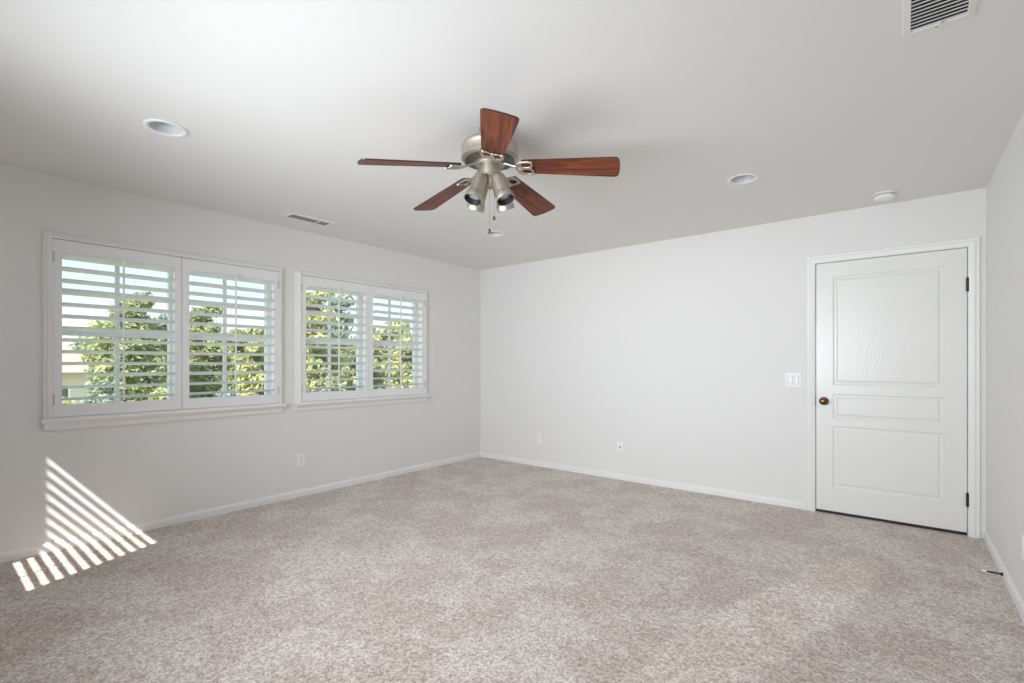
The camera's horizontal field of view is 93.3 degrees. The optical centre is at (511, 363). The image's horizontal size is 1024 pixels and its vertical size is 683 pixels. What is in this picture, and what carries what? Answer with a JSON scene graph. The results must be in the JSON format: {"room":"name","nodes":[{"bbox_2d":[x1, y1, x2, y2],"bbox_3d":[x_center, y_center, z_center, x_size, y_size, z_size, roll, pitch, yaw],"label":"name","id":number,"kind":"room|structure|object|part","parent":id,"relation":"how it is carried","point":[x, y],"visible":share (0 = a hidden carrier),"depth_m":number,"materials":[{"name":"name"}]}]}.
{"room":"empty bedroom","nodes":[
{"label":"empty bedroom","id":0,"kind":"room"},
{"bbox_2d":[0,164,479,552],"bbox_3d":[-2.119,-0.002,4.337,0.150,2.440,5.490,0,0,39],"label":"wall","id":1,"kind":"structure","parent":0,"point":[55,485],"depth_m":3.72,"materials":[{"name":"white paint"}]},
{"bbox_2d":[40,231,285,430],"bbox_3d":[-2.558,-0.209,3.727,0.188,1.283,1.562,0,0,39],"label":"window","id":2,"kind":"structure","parent":1,"relation":"in","point":[49,423],"depth_m":3.53,"materials":[{"name":"white paint"}]},
{"bbox_2d":[52,239,181,416],"bbox_3d":[-2.750,-0.230,3.405,0.114,1.154,0.724,0,0,41],"label":"shutter panel","id":3,"kind":"object","parent":2,"relation":"attached to","point":[74,251],"visible":1,"depth_m":3.36,"materials":[{"name":"white paint"}]},
{"bbox_3d":[-2.711,-0.242,3.376,0.010,0.990,0.011,0,0,39],"label":"tilt rod","id":4,"kind":"part","parent":3,"relation":"part of","materials":[{"name":"white paint"}]},
{"bbox_3d":[-2.508,0.393,3.686,0.058,0.078,1.562,0,0,39],"label":"sill","id":5,"kind":"part","parent":2,"relation":"part of","materials":[{"name":"white paint"}]},
{"bbox_3d":[-2.614,-0.230,3.771,0.045,1.120,1.422,0,0,39],"label":"frame","id":6,"kind":"part","parent":2,"relation":"part of","materials":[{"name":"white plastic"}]},
{"bbox_2d":[182,258,279,408],"bbox_3d":[-2.289,-0.230,3.978,0.114,1.154,0.740,0,0,41],"label":"shutter panel","id":7,"kind":"object","parent":2,"relation":"attached to","point":[203,268],"visible":1,"depth_m":3.94,"materials":[{"name":"white paint"}]},
{"bbox_3d":[-2.253,-0.242,3.946,0.010,0.990,0.011,0,0,39],"label":"tilt rod","id":8,"kind":"part","parent":7,"relation":"part of","materials":[{"name":"white paint"}]},
{"bbox_2d":[0,452,480,562],"bbox_3d":[-2.045,1.187,4.297,0.014,0.062,5.220,0,0,39],"label":"baseboard","id":9,"kind":"structure","parent":1,"relation":"attached to","point":[16,554],"depth_m":3.78,"materials":[{"name":"white paint"}]},
{"bbox_2d":[297,453,304,466],"bbox_3d":[-1.936,0.884,4.437,0.009,0.124,0.076,0,0,39],"label":"power outlet","id":10,"kind":"object","parent":1,"relation":"attached to","point":[301,456],"visible":1,"depth_m":4.43,"materials":[{"name":"white plastic"}]},
{"bbox_2d":[294,270,429,410],"bbox_3d":[-1.514,-0.209,5.027,0.188,1.283,1.579,0,0,39],"label":"window","id":11,"kind":"structure","parent":1,"relation":"in","point":[353,402],"depth_m":4.97,"materials":[{"name":"white paint"}]},
{"bbox_2d":[301,275,368,401],"bbox_3d":[-1.710,-0.230,4.700,0.114,1.154,0.726,0,0,41],"label":"shutter panel","id":12,"kind":"object","parent":11,"relation":"attached to","point":[312,283],"visible":1,"depth_m":4.67,"materials":[{"name":"white paint"}]},
{"bbox_3d":[-1.671,-0.242,4.671,0.010,0.990,0.011,0,0,39],"label":"tilt rod","id":13,"kind":"part","parent":12,"relation":"part of","materials":[{"name":"white paint"}]},
{"bbox_3d":[-1.463,0.393,4.987,0.058,0.078,1.579,0,0,39],"label":"sill","id":14,"kind":"part","parent":11,"relation":"part of","materials":[{"name":"white paint"}]},
{"bbox_3d":[-1.569,-0.230,5.072,0.045,1.120,1.439,0,0,39],"label":"frame","id":15,"kind":"part","parent":11,"relation":"part of","materials":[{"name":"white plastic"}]},
{"bbox_2d":[369,285,425,396],"bbox_3d":[-1.244,-0.230,5.280,0.114,1.154,0.755,0,0,41],"label":"shutter panel","id":16,"kind":"object","parent":11,"relation":"attached to","point":[374,291],"visible":1,"depth_m":5.24,"materials":[{"name":"white paint"}]},
{"bbox_3d":[-1.208,-0.242,5.247,0.010,0.990,0.011,0,0,39],"label":"tilt rod","id":17,"kind":"part","parent":16,"relation":"part of","materials":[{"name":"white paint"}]},
{"bbox_2d":[0,0,1023,269],"bbox_3d":[-0.205,-1.322,2.800,5.057,0.200,5.490,0,0,39],"label":"ceiling","id":18,"kind":"structure","parent":0,"point":[279,103],"depth_m":2.28,"materials":[{"name":"white paint"}]},
{"bbox_2d":[143,119,187,136],"bbox_3d":[-1.795,-1.261,2.508,0.194,0.092,0.194,0,0,39],"label":"recessed light","id":19,"kind":"object","parent":18,"relation":"in","point":[162,127],"visible":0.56,"depth_m":2.55,"materials":[{"name":"white plastic"}]},
{"bbox_2d":[282,212,333,225],"bbox_3d":[-1.713,-1.216,4.086,0.145,0.011,0.385,0,0,39],"label":"ceiling vent","id":20,"kind":"object","parent":18,"relation":"in","point":[293,215],"visible":1,"depth_m":4.07,"materials":[{"name":"white metal"}]},
{"bbox_2d":[357,108,619,232],"bbox_3d":[-0.115,-0.949,2.553,1.269,0.546,1.266,0,0,39],"label":"ceiling fan","id":21,"kind":"object","parent":18,"relation":"hanging from","point":[490,151],"visible":1,"depth_m":2.44,"materials":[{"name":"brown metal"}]},
{"bbox_3d":[-0.490,-0.974,2.352,0.499,0.007,0.157,-8,16,-24],"label":"blade","id":22,"kind":"part","parent":21,"relation":"part of","materials":[{"name":"brown wood"}]},
{"bbox_3d":[-0.391,-0.983,2.826,0.157,0.007,0.499,-17,5,-42],"label":"blade","id":23,"kind":"part","parent":21,"relation":"part of","materials":[{"name":"brown wood"}]},
{"bbox_3d":[-0.251,-1.010,2.458,0.169,0.035,0.117,-8,16,-24],"label":"blade arm","id":24,"kind":"part","parent":21,"relation":"part of","materials":[{"name":"silver metal"}]},
{"bbox_3d":[-0.215,-1.014,2.630,0.117,0.035,0.169,-17,5,-42],"label":"blade arm","id":25,"kind":"part","parent":21,"relation":"part of","materials":[{"name":"silver metal"}]},
{"bbox_3d":[-0.190,-0.850,2.444,0.067,0.035,0.062,0,0,39],"label":"bulb","id":26,"kind":"part","parent":21,"relation":"part of","materials":[{"name":"grey glass"}]},
{"bbox_3d":[-0.184,-0.890,2.454,0.096,0.168,0.131,0,0,39],"label":"lamp shade","id":27,"kind":"part","parent":21,"relation":"part of","materials":[{"name":"silver metal"}]},
{"bbox_3d":[-0.180,-0.890,2.589,0.131,0.168,0.096,0,0,39],"label":"lamp shade","id":28,"kind":"part","parent":21,"relation":"part of","materials":[{"name":"silver metal"}]},
{"bbox_3d":[-0.117,-0.802,2.504,0.003,0.231,0.003,0,0,39],"label":"pull chain","id":29,"kind":"part","parent":21,"relation":"part of","materials":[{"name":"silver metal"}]},
{"bbox_3d":[-0.098,-1.016,2.371,0.117,0.035,0.169,12,4,-7],"label":"blade arm","id":30,"kind":"part","parent":21,"relation":"part of","materials":[{"name":"silver metal"}]},
{"bbox_3d":[-0.071,-0.990,2.109,0.157,0.007,0.499,12,4,-7],"label":"blade","id":31,"kind":"part","parent":21,"relation":"part of","materials":[{"name":"brown wood"}]},
{"bbox_3d":[-0.049,-0.890,2.451,0.131,0.168,0.096,0,0,39],"label":"lamp shade","id":32,"kind":"part","parent":21,"relation":"part of","materials":[{"name":"silver metal"}]},
{"bbox_3d":[-0.046,-0.890,2.586,0.096,0.168,0.131,0,0,39],"label":"lamp shade","id":33,"kind":"part","parent":21,"relation":"part of","materials":[{"name":"silver metal"}]},
{"bbox_3d":[-0.039,-0.850,2.444,0.062,0.035,0.067,0,0,39],"label":"bulb","id":34,"kind":"part","parent":21,"relation":"part of","materials":[{"name":"grey glass"}]},
{"bbox_3d":[-0.041,-1.017,2.650,0.117,0.035,0.169,-14,-12,28],"label":"blade arm","id":35,"kind":"part","parent":21,"relation":"part of","materials":[{"name":"silver metal"}]},
{"bbox_3d":[0.032,-1.017,2.490,0.169,0.035,0.117,5,-11,12],"label":"blade arm","id":36,"kind":"part","parent":21,"relation":"part of","materials":[{"name":"silver metal"}]},
{"bbox_3d":[0.091,-0.991,2.878,0.157,0.007,0.499,-14,-12,28],"label":"blade","id":37,"kind":"part","parent":21,"relation":"part of","materials":[{"name":"brown wood"}]},
{"bbox_3d":[0.290,-0.991,2.435,0.499,0.007,0.157,5,-11,12],"label":"blade","id":38,"kind":"part","parent":21,"relation":"part of","materials":[{"name":"brown wood"}]},
{"bbox_2d":[484,231,504,236],"bbox_3d":[-0.162,-1.261,4.542,0.194,0.092,0.194,0,0,39],"label":"recessed light","id":39,"kind":"object","parent":18,"relation":"in","point":[493,233],"visible":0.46,"depth_m":4.60,"materials":[{"name":"white plastic"}]},
{"bbox_2d":[727,173,758,184],"bbox_3d":[1.526,-1.261,3.196,0.194,0.092,0.194,0,0,39],"label":"recessed light","id":40,"kind":"object","parent":18,"relation":"in","point":[745,178],"visible":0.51,"depth_m":3.25,"materials":[{"name":"white plastic"}]},
{"bbox_2d":[873,190,895,201],"bbox_3d":[2.674,-1.199,3.470,0.132,0.046,0.132,0,0,39],"label":"smoke detector","id":41,"kind":"object","parent":18,"relation":"attached to","point":[886,195],"visible":1,"depth_m":3.43,"materials":[{"name":"white plastic"}]},
{"bbox_2d":[902,0,978,37],"bbox_3d":[1.412,-1.213,1.590,0.200,0.017,0.400,0,0,39],"label":"ceiling vent","id":42,"kind":"object","parent":18,"relation":"in","point":[918,16],"visible":1,"depth_m":1.68,"materials":[{"name":"white metal"}]},
{"bbox_2d":[0,457,1023,682],"bbox_3d":[0.133,1.278,3.221,5.057,0.120,6.570,0,0,39],"label":"floor","id":43,"kind":"structure","parent":0,"point":[479,569],"depth_m":2.52,"materials":[{"name":"carpet"}]},
{"bbox_2d":[480,188,985,537],"bbox_3d":[1.476,-0.002,4.894,4.757,2.441,0.120,0,0,39],"label":"wall","id":44,"kind":"structure","parent":0,"point":[679,352],"depth_m":4.69,"materials":[{"name":"white paint"}]},
{"bbox_2d":[537,433,541,442],"bbox_3d":[0.326,0.882,5.734,0.072,0.116,0.009,0,0,39],"label":"power outlet","id":45,"kind":"object","parent":44,"relation":"attached to","point":[539,435],"visible":1,"depth_m":5.73,"materials":[{"name":"white plastic"}]},
{"bbox_2d":[617,441,622,452],"bbox_3d":[1.134,0.878,5.081,0.070,0.114,0.016,0,0,39],"label":"outlet","id":46,"kind":"object","parent":44,"relation":"attached to","point":[619,444],"visible":1,"depth_m":5.08,"materials":[{"name":"white plastic"}]},
{"bbox_2d":[480,452,805,509],"bbox_3d":[1.020,1.187,5.174,3.669,0.062,0.014,0,0,39],"label":"baseboard","id":47,"kind":"structure","parent":44,"relation":"attached to","point":[676,485],"depth_m":4.80,"materials":[{"name":"white paint"}]},
{"bbox_2d":[785,373,800,386],"bbox_3d":[2.378,0.138,4.086,0.118,0.118,0.009,0,0,39],"label":"light switch","id":48,"kind":"object","parent":44,"relation":"attached to","point":[791,379],"visible":1,"depth_m":4.09,"materials":[{"name":"white plastic"}]},
{"bbox_2d":[816,248,968,534],"bbox_3d":[2.859,0.199,3.689,0.920,2.033,0.110,0,0,39],"label":"door","id":49,"kind":"structure","parent":44,"relation":"in","point":[891,331],"depth_m":3.68,"materials":[{"name":"white paint"}]},
{"bbox_3d":[2.530,0.306,3.927,0.066,0.066,0.070,0,0,39],"label":"knob","id":50,"kind":"part","parent":49,"relation":"part of","materials":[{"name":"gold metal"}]},
{"bbox_3d":[2.872,0.753,3.720,0.673,0.496,0.035,0,0,39],"label":"panel","id":51,"kind":"part","parent":49,"relation":"part of","materials":[{"name":"white paint"}]},
{"bbox_3d":[2.872,0.344,3.720,0.673,0.197,0.035,0,0,39],"label":"panel","id":52,"kind":"part","parent":49,"relation":"part of","materials":[{"name":"white paint"}]},
{"bbox_3d":[2.872,-0.266,3.720,0.673,0.875,0.035,0,0,39],"label":"panel","id":53,"kind":"part","parent":49,"relation":"part of","materials":[{"name":"white paint"}]},
{"bbox_2d":[806,236,980,538],"bbox_3d":[2.895,0.166,3.742,1.046,2.105,0.139,0,0,39],"label":"door frame","id":54,"kind":"structure","parent":44,"relation":"attached to","point":[973,244],"depth_m":3.41,"materials":[{"name":"white paint"}]},
{"bbox_2d":[986,111,1023,602],"bbox_3d":[1.708,-0.002,1.264,0.150,2.440,5.490,0,0,39],"label":"wall","id":55,"kind":"structure","parent":0,"point":[1005,188],"depth_m":2.71,"materials":[{"name":"white paint"}]},
{"bbox_2d":[981,569,1002,575],"bbox_3d":[2.727,1.186,2.748,0.090,0.020,0.020,0,0,39],"label":"door stop","id":56,"kind":"object","parent":55,"relation":"attached to","point":[982,570],"visible":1,"depth_m":2.75,"materials":[{"name":"metal"}]},
{"bbox_2d":[983,530,1023,622],"bbox_3d":[1.653,1.187,1.327,0.014,0.062,5.220,0,0,39],"label":"baseboard","id":57,"kind":"structure","parent":55,"relation":"attached to","point":[1011,588],"depth_m":2.66,"materials":[{"name":"white paint"}]},
{"bbox_2d":[1021,533,1023,560],"bbox_3d":[2.468,0.884,2.338,0.009,0.116,0.072,0,0,39],"label":"power outlet","id":58,"kind":"object","parent":55,"relation":"attached to","point":[1022,535],"visible":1,"depth_m":2.33,"materials":[{"name":"white plastic"}]},
{"label":"outside","id":59,"kind":"structure","parent":0,"visible":0},
{"bbox_3d":[-20.116,4.268,38.184,69.400,0.300,115.000,0,0,39],"label":"ground","id":60,"kind":"structure","parent":59,"visible":0},
{"bbox_2d":[62,396,74,404],"bbox_3d":[-7.538,2.337,8.024,1.119,3.603,1.041,0,0,27],"label":"shrub","id":61,"kind":"object","parent":60,"relation":"on","point":[64,401],"visible":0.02,"depth_m":8.10,"materials":[{"name":"green plant"}]},
{"bbox_2d":[62,344,90,403],"bbox_3d":[-23.101,1.543,25.500,5.900,5.150,7.900,0,0,24],"label":"neighbor house","id":62,"kind":"structure","parent":60,"relation":"on","point":[66,381],"depth_m":23.61,"materials":[{"name":"grey paint"}]},
{"bbox_3d":[-21.600,1.693,22.742,0.010,1.150,1.200,0,0,24],"label":"pane","id":63,"kind":"part","parent":62,"relation":"part of","materials":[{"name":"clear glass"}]},
{"bbox_2d":[68,324,121,402],"bbox_3d":[-14.294,1.269,16.905,1.558,5.725,1.684,0,0,-2],"label":"tree","id":64,"kind":"object","parent":60,"relation":"on","point":[91,393],"visible":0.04,"depth_m":16.46,"materials":[{"name":"green plant"}]},
{"bbox_2d":[93,380,114,402],"bbox_3d":[-8.217,2.223,9.793,0.896,3.821,0.997,0,0,5],"label":"shrub","id":65,"kind":"object","parent":60,"relation":"on","point":[109,390],"visible":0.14,"depth_m":9.82,"materials":[{"name":"green plant"}]},
{"bbox_2d":[73,291,166,401],"bbox_3d":[-9.344,1.147,12.031,2.041,5.968,2.078,0,0,26],"label":"tree","id":66,"kind":"object","parent":60,"relation":"on","point":[140,390],"visible":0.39,"depth_m":11.65,"materials":[{"name":"green plant"}]},
{"bbox_2d":[148,387,166,399],"bbox_3d":[-6.042,2.265,8.183,1.086,3.743,1.333,0,0,26],"label":"shrub","id":67,"kind":"object","parent":60,"relation":"on","point":[158,391],"visible":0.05,"depth_m":8.20,"materials":[{"name":"green plant"}]},
{"bbox_2d":[142,313,192,390],"bbox_3d":[-12.456,1.038,17.331,2.427,6.189,2.266,0,0,16],"label":"tree","id":68,"kind":"object","parent":60,"relation":"on","point":[160,317],"visible":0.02,"depth_m":16.91,"materials":[{"name":"green plant"}]},
{"bbox_2d":[189,306,234,397],"bbox_3d":[-9.099,1.140,14.337,1.665,5.993,1.789,0,0,-3],"label":"tree","id":69,"kind":"object","parent":60,"relation":"on","point":[192,328],"visible":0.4,"depth_m":14.13,"materials":[{"name":"green plant"}]},
{"bbox_2d":[215,387,239,396],"bbox_3d":[-5.744,2.296,9.550,1.252,3.669,1.196,0,0,39],"label":"shrub","id":70,"kind":"object","parent":60,"relation":"on","point":[228,389],"visible":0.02,"depth_m":9.65,"materials":[{"name":"green plant"}]},
{"bbox_2d":[205,324,263,397],"bbox_3d":[-9.504,1.365,16.990,2.664,5.547,2.375,0,0,-34],"label":"tree","id":71,"kind":"object","parent":60,"relation":"on","point":[240,349],"visible":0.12,"depth_m":16.47,"materials":[{"name":"green plant"}]},
{"bbox_2d":[232,342,263,395],"bbox_3d":[-6.307,1.712,11.971,1.389,4.852,1.630,0,0,6],"label":"tree","id":72,"kind":"object","parent":60,"relation":"on","point":[246,377],"visible":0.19,"depth_m":11.78,"materials":[{"name":"green plant"}]},
{"bbox_2d":[311,389,326,391],"bbox_3d":[-3.557,2.282,8.988,0.710,3.698,0.767,0,0,-13],"label":"shrub","id":73,"kind":"object","parent":60,"relation":"on","point":[314,390],"visible":0.07,"depth_m":8.98,"materials":[{"name":"green plant"}]},
{"bbox_2d":[306,287,351,392],"bbox_3d":[-4.833,1.040,11.960,1.513,6.183,1.835,0,0,-11],"label":"tree","id":74,"kind":"object","parent":60,"relation":"on","point":[309,384],"visible":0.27,"depth_m":11.74,"materials":[{"name":"green plant"}]},
{"bbox_2d":[326,294,355,390],"bbox_3d":[-6.087,0.806,17.075,2.043,6.650,1.854,0,0,39],"label":"tree","id":75,"kind":"object","parent":60,"relation":"on","point":[343,296],"visible":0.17,"depth_m":16.72,"materials":[{"name":"green plant"}]},
{"bbox_2d":[341,328,383,390],"bbox_3d":[-4.451,1.460,14.441,1.393,5.350,1.460,0,0,-25],"label":"tree","id":76,"kind":"object","parent":60,"relation":"on","point":[352,351],"visible":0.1,"depth_m":14.28,"materials":[{"name":"green plant"}]},
{"bbox_2d":[373,322,409,388],"bbox_3d":[-4.957,1.171,20.046,2.212,5.932,2.327,0,0,39],"label":"tree","id":77,"kind":"object","parent":60,"relation":"on","point":[397,324],"visible":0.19,"depth_m":19.64,"materials":[{"name":"green plant"}]},
{"bbox_2d":[373,321,411,375],"bbox_3d":[-8.943,0.333,37.279,4.753,7.596,4.786,0,0,39],"label":"tree","id":78,"kind":"object","parent":60,"relation":"on","point":[408,324],"visible":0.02,"depth_m":36.87,"materials":[{"name":"green plant"}]},
{"bbox_2d":[381,337,411,388],"bbox_3d":[-2.484,1.690,11.889,1.471,4.882,1.535,0,0,8],"label":"tree","id":79,"kind":"object","parent":60,"relation":"on","point":[407,353],"visible":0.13,"depth_m":11.76,"materials":[{"name":"green plant"}]},
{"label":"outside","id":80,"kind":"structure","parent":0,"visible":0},
{"bbox_2d":[62,336,83,343],"bbox_3d":[-57.258,-1.860,96.863,54.000,13.956,190.000,0,0,39],"label":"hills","id":81,"kind":"structure","parent":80,"point":[62,336],"depth_m":91.10,"materials":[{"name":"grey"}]}
]}

